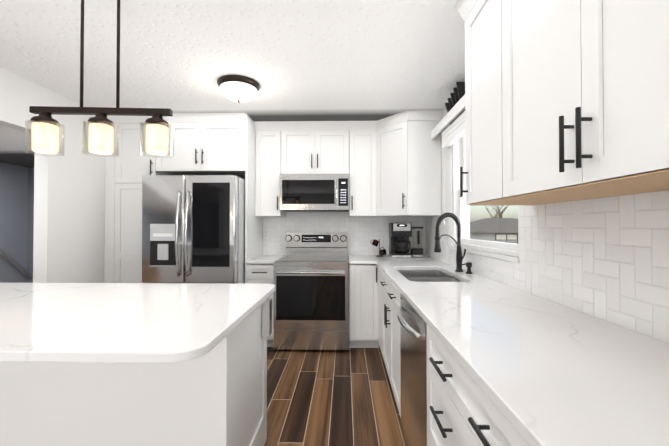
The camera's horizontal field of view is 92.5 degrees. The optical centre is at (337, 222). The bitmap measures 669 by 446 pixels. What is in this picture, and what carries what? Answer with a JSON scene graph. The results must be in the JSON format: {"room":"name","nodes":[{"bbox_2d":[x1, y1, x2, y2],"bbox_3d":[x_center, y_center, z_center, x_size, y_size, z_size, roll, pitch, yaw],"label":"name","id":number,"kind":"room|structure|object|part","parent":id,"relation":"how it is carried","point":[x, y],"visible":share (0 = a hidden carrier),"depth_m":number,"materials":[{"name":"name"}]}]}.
{"room":"kitchen","nodes":[
{"label":"kitchen","id":0,"kind":"room"},
{"bbox_2d":[0,162,27,282],"bbox_3d":[-4.228,0.052,-0.058,0.120,2.430,8.770,0,-1,1],"label":"wall","id":1,"kind":"structure","parent":0,"point":[13,209],"depth_m":4.03,"materials":[{"name":"grey paint"}]},
{"bbox_2d":[0,249,31,277],"bbox_3d":[-4.031,-0.039,3.425,0.038,1.529,1.568,0,-1,1],"label":"stair rail","id":2,"kind":"object","parent":1,"relation":"attached to","point":[14,263],"visible":0.91,"depth_m":3.97,"materials":[{"name":"grey wood"}]},
{"bbox_2d":[0,125,33,167],"bbox_3d":[-3.399,-0.794,-0.126,1.540,0.040,8.650,0,-1,1],"label":"ceiling","id":3,"kind":"structure","parent":0,"point":[12,146],"depth_m":3.18,"materials":[{"name":"white paint"}]},
{"bbox_2d":[27,168,33,282],"bbox_3d":[-3.303,0.106,4.247,1.540,2.430,0.120,0,-1,1],"label":"wall","id":4,"kind":"structure","parent":0,"point":[30,236],"depth_m":4.20,"materials":[{"name":"grey paint"}]},
{"bbox_2d":[0,67,104,282],"bbox_3d":[-2.572,0.050,-0.255,0.120,2.430,8.450,0,-1,1],"label":"wall","id":5,"kind":"structure","parent":0,"point":[69,219],"depth_m":2.85,"materials":[{"name":"white paint"}]},
{"bbox_2d":[0,0,464,121],"bbox_3d":[-1.586,-1.209,0.240,5.550,0.100,9.850,0,-1,1],"label":"ceiling","id":6,"kind":"structure","parent":0,"point":[336,60],"depth_m":2.15,"materials":[{"name":"white paint"}]},
{"bbox_2d":[25,0,173,156],"bbox_3d":[-1.042,-0.721,1.417,0.607,0.846,0.110,0,-1,-3],"label":"pendant light","id":7,"kind":"object","parent":6,"relation":"hanging from","point":[45,135],"visible":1,"depth_m":1.40,"materials":[{"name":"brown metal"}]},
{"bbox_3d":[-1.280,-0.366,1.401,0.088,0.119,0.088,0,-1,1],"label":"lamp shade","id":8,"kind":"part","parent":7,"relation":"part of","materials":[{"name":"white glass"}]},
{"bbox_3d":[-1.280,-0.365,1.401,0.128,0.134,0.092,0,-1,1],"label":"glass","id":9,"kind":"part","parent":7,"relation":"part of","materials":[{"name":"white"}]},
{"bbox_3d":[-1.044,-0.366,1.412,0.088,0.119,0.088,0,-1,1],"label":"lamp shade","id":10,"kind":"part","parent":7,"relation":"part of","materials":[{"name":"white glass"}]},
{"bbox_3d":[-1.044,-0.365,1.412,0.128,0.134,0.092,0,-1,1],"label":"glass","id":11,"kind":"part","parent":7,"relation":"part of","materials":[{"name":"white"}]},
{"bbox_3d":[-0.803,-0.366,1.424,0.088,0.119,0.088,0,-1,1],"label":"lamp shade","id":12,"kind":"part","parent":7,"relation":"part of","materials":[{"name":"white glass"}]},
{"bbox_3d":[-0.803,-0.364,1.424,0.128,0.134,0.092,0,-1,1],"label":"glass","id":13,"kind":"part","parent":7,"relation":"part of","materials":[{"name":"white glass"}]},
{"bbox_2d":[217,75,259,102],"bbox_3d":[-0.808,-1.051,2.616,0.336,0.155,0.336,0,-1,1],"label":"ceiling light","id":14,"kind":"object","parent":6,"relation":"attached to","point":[239,88],"visible":1,"depth_m":2.52,"materials":[{"name":"white glass"}]},
{"bbox_2d":[264,346,407,445],"bbox_3d":[-1.586,1.321,0.208,5.550,0.100,9.850,0,-1,1],"label":"floor","id":15,"kind":"structure","parent":0,"point":[330,397],"depth_m":2.33,"materials":[{"name":"brown wood"}]},
{"bbox_2d":[104,115,159,282],"bbox_3d":[-2.157,0.099,3.644,0.532,2.428,0.629,0,-1,1],"label":"tall cabinet","id":16,"kind":"object","parent":15,"relation":"on","point":[124,173],"depth_m":3.34,"materials":[{"name":"white wood"}]},
{"bbox_2d":[0,295,271,445],"bbox_3d":[-1.431,0.845,1.610,2.071,0.886,0.657,0,-1,1],"label":"kitchen island","id":17,"kind":"object","parent":15,"relation":"on","point":[133,364],"depth_m":1.28,"materials":[{"name":"wood"}]},
{"bbox_2d":[0,283,274,366],"bbox_3d":[-1.425,0.385,1.452,2.091,0.030,1.080,0,-1,1],"label":"island countertop","id":18,"kind":"structure","parent":17,"relation":"on","point":[154,324],"depth_m":1.22,"materials":[{"name":"white stone"}]},
{"bbox_2d":[141,175,244,283],"bbox_3d":[-1.414,0.411,3.428,0.897,1.760,0.968,0,-1,1],"label":"fridge","id":19,"kind":"object","parent":15,"relation":"on","point":[192,228],"visible":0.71,"depth_m":3.02,"materials":[{"name":"grey metal"}]},
{"bbox_2d":[245,264,273,346],"bbox_3d":[-0.786,0.875,3.596,0.281,0.875,0.645,0,-1,1],"label":"base cabinet","id":20,"kind":"object","parent":15,"relation":"on","point":[254,273],"depth_m":3.28,"materials":[{"name":"white wood"}]},
{"bbox_2d":[245,256,283,263],"bbox_3d":[-0.787,0.413,3.590,0.284,0.030,0.654,0,-1,1],"label":"countertop","id":21,"kind":"structure","parent":20,"relation":"on","point":[255,259],"depth_m":3.30,"materials":[{"name":"white stone"}]},
{"bbox_2d":[273,233,348,349],"bbox_3d":[-0.262,0.717,3.521,0.760,1.190,0.743,0,-1,1],"label":"range","id":22,"kind":"object","parent":15,"relation":"on","point":[311,295],"visible":1,"depth_m":3.21,"materials":[{"name":"silver metal"}]},
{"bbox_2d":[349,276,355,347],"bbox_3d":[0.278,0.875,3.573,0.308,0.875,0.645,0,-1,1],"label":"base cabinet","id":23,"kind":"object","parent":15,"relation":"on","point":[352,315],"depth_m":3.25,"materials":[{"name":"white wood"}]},
{"bbox_2d":[348,256,668,445],"bbox_3d":[0.547,0.389,1.718,0.931,0.030,4.340,0,-1,1],"label":"countertop","id":24,"kind":"structure","parent":23,"relation":"on","point":[507,365],"depth_m":0.93,"materials":[{"name":"white stone"}]},
{"bbox_2d":[370,239,385,256],"bbox_3d":[0.470,0.298,3.732,0.183,0.200,0.130,0,-1,1],"label":"stand","id":25,"kind":"object","parent":24,"relation":"on","point":[382,252],"visible":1,"depth_m":3.71,"materials":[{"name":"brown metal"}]},
{"bbox_2d":[389,223,411,257],"bbox_3d":[0.716,0.203,3.680,0.230,0.390,0.274,0,-1,1],"label":"coffee maker","id":26,"kind":"object","parent":24,"relation":"on","point":[400,234],"visible":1,"depth_m":3.57,"materials":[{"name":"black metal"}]},
{"bbox_2d":[411,227,423,256],"bbox_3d":[0.908,0.225,3.663,0.124,0.345,0.150,0,-1,1],"label":"blender jar","id":27,"kind":"object","parent":24,"relation":"on","point":[416,251],"visible":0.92,"depth_m":3.61,"materials":[{"name":"black plastic"}]},
{"bbox_2d":[400,268,459,279],"bbox_3d":[0.673,0.513,2.419,0.416,0.223,0.786,0,-1,1],"label":"sink","id":28,"kind":"object","parent":24,"relation":"in","point":[412,273],"depth_m":2.80,"materials":[{"name":"grey metal"}]},
{"bbox_2d":[434,212,465,271],"bbox_3d":[0.846,0.154,2.440,0.254,0.457,0.170,0,-1,1],"label":"faucet","id":29,"kind":"object","parent":24,"relation":"on","point":[459,256],"visible":1,"depth_m":2.46,"materials":[{"name":"black metal"}]},
{"bbox_2d":[462,262,471,273],"bbox_3d":[0.961,0.341,2.385,0.080,0.082,0.047,0,-1,1],"label":"soap pump","id":30,"kind":"object","parent":24,"relation":"on","point":[468,265],"visible":1,"depth_m":2.37,"materials":[{"name":"black"}]},
{"bbox_2d":[397,292,426,445],"bbox_3d":[0.640,0.852,1.609,0.661,0.872,0.599,0,-1,1],"label":"dishwasher","id":31,"kind":"object","parent":15,"relation":"on","point":[413,337],"visible":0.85,"depth_m":1.55,"materials":[{"name":"silver metal"}]},
{"bbox_2d":[286,212,425,254],"bbox_3d":[-0.655,0.104,4.129,3.760,2.430,0.400,0,-1,1],"label":"wall","id":32,"kind":"structure","parent":0,"point":[317,214],"depth_m":3.92,"materials":[{"name":"white"}]},
{"bbox_2d":[152,113,211,175],"bbox_3d":[-1.626,-0.821,3.644,0.530,0.588,0.629,0,-1,1],"label":"upper cabinet","id":33,"kind":"object","parent":32,"relation":"attached to","point":[190,137],"depth_m":3.33,"materials":[{"name":"white wood"}]},
{"bbox_2d":[208,113,255,179],"bbox_3d":[-1.213,-0.821,3.635,0.530,0.588,0.629,0,-1,1],"label":"upper cabinet","id":34,"kind":"object","parent":32,"relation":"attached to","point":[231,136],"depth_m":3.33,"materials":[{"name":"white wood"}]},
{"bbox_2d":[252,121,287,219],"bbox_3d":[-0.749,-0.589,3.762,0.349,1.048,0.349,0,-1,1],"label":"upper cabinet","id":35,"kind":"object","parent":32,"relation":"attached to","point":[271,136],"depth_m":3.59,"materials":[{"name":"white wood"}]},
{"bbox_2d":[288,121,319,173],"bbox_3d":[-0.413,-0.822,3.757,0.440,0.583,0.349,0,-1,1],"label":"upper cabinet","id":36,"kind":"object","parent":32,"relation":"attached to","point":[303,136],"depth_m":3.58,"materials":[{"name":"white wood"}]},
{"bbox_2d":[280,174,348,211],"bbox_3d":[-0.253,-0.330,3.690,0.759,0.397,0.461,0,-1,1],"label":"over-the-range microwave","id":37,"kind":"object","parent":36,"relation":"attached to","point":[314,192],"visible":1,"depth_m":3.50,"materials":[{"name":"silver metal"}]},
{"bbox_2d":[320,121,343,173],"bbox_3d":[-0.090,-0.822,3.750,0.440,0.583,0.349,0,-1,1],"label":"upper cabinet","id":38,"kind":"object","parent":32,"relation":"attached to","point":[331,132],"depth_m":3.58,"materials":[{"name":"white wood"}]},
{"bbox_2d":[263,217,424,254],"bbox_3d":[0.070,0.185,3.909,1.978,0.493,0.005,0,-1,1],"label":"wall tile","id":39,"kind":"structure","parent":32,"relation":"attached to","point":[362,232],"depth_m":3.91,"materials":[{"name":"white tile"}]},
{"bbox_2d":[263,230,268,238],"bbox_3d":[-0.876,0.149,3.922,0.070,0.115,0.005,0,-1,1],"label":"electrical outlet plate","id":40,"kind":"object","parent":39,"relation":"attached to","point":[265,234],"visible":1,"depth_m":3.92,"materials":[{"name":"white plastic"}]},
{"bbox_2d":[344,121,379,216],"bbox_3d":[0.275,-0.590,3.720,0.411,1.048,0.387,0,-1,1],"label":"upper cabinet","id":41,"kind":"object","parent":32,"relation":"attached to","point":[357,134],"depth_m":3.57,"materials":[{"name":"white wood"}]},
{"bbox_2d":[372,112,442,216],"bbox_3d":[0.717,-0.591,3.585,0.687,1.048,0.637,0,-1,1],"label":"upper cabinet","id":42,"kind":"object","parent":32,"relation":"attached to","point":[406,163],"depth_m":3.28,"materials":[{"name":"white wood"}]},
{"bbox_2d":[430,107,528,257],"bbox_3d":[1.052,0.049,-0.334,0.150,2.430,8.450,0,-1,1],"label":"wall","id":43,"kind":"structure","parent":0,"point":[444,180],"depth_m":3.16,"materials":[{"name":"white paint"}]},
{"bbox_2d":[431,95,464,139],"bbox_3d":[0.985,-0.894,2.476,0.103,0.085,1.585,0,-1,1],"label":"valance","id":44,"kind":"object","parent":43,"relation":"attached to","point":[451,116],"visible":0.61,"depth_m":2.71,"materials":[{"name":"white wood"}]},
{"bbox_2d":[445,82,464,112],"bbox_3d":[0.993,-1.023,2.658,0.090,0.182,0.374,0,-1,1],"label":"decorative frame","id":45,"kind":"object","parent":44,"relation":"on","point":[458,94],"visible":0.58,"depth_m":2.59,"materials":[{"name":"black"}]},
{"bbox_2d":[448,114,519,262],"bbox_3d":[1.103,-0.335,2.403,0.164,1.145,1.195,0,-1,1],"label":"window unit","id":46,"kind":"structure","parent":43,"relation":"in","point":[498,250],"depth_m":2.88,"materials":[{"name":"white"}]},
{"bbox_2d":[442,111,464,224],"bbox_3d":[0.984,-0.414,2.369,0.055,0.863,1.240,0,-1,1],"label":"window shade","id":47,"kind":"object","parent":46,"relation":"attached to","point":[453,132],"visible":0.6,"depth_m":2.67,"materials":[{"name":"white"}]},
{"bbox_2d":[460,0,540,205],"bbox_3d":[0.839,-0.618,1.453,0.349,1.048,0.453,0,-1,1],"label":"upper cabinet","id":48,"kind":"object","parent":43,"relation":"attached to","point":[474,13],"depth_m":1.56,"materials":[{"name":"white wood"}]},
{"bbox_2d":[426,190,668,342],"bbox_3d":[1.014,0.154,1.460,0.005,0.493,4.838,0,-1,1],"label":"wall tile","id":49,"kind":"structure","parent":43,"relation":"attached to","point":[606,258],"depth_m":1.25,"materials":[{"name":"white tile"}]},
{"bbox_2d":[488,0,668,203],"bbox_3d":[0.826,-0.626,0.856,0.349,1.048,0.985,0,-1,1],"label":"upper cabinet","id":50,"kind":"object","parent":43,"relation":"attached to","point":[566,100],"depth_m":0.88,"materials":[{"name":"white wood"}]},
{"label":"outside","id":51,"kind":"structure","parent":0,"visible":0},
{"bbox_3d":[31.236,2.309,29.258,58.700,0.150,100.000,0,-1,1],"label":"ground","id":52,"kind":"structure","parent":51,"visible":0},
{"bbox_2d":[470,218,517,243],"bbox_3d":[14.940,0.938,29.634,9.100,2.600,8.800,0,-1,1],"label":"house","id":53,"kind":"structure","parent":52,"relation":"on","point":[504,227],"depth_m":25.88,"materials":[{"name":"grey"}]},
{"bbox_2d":[484,205,508,217],"bbox_3d":[20.270,-1.371,41.105,22.479,7.527,11.521,0,-1,1],"label":"tree","id":54,"kind":"object","parent":52,"relation":"on","point":[499,213],"depth_m":43.19,"materials":[{"name":"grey plant"}]}
]}

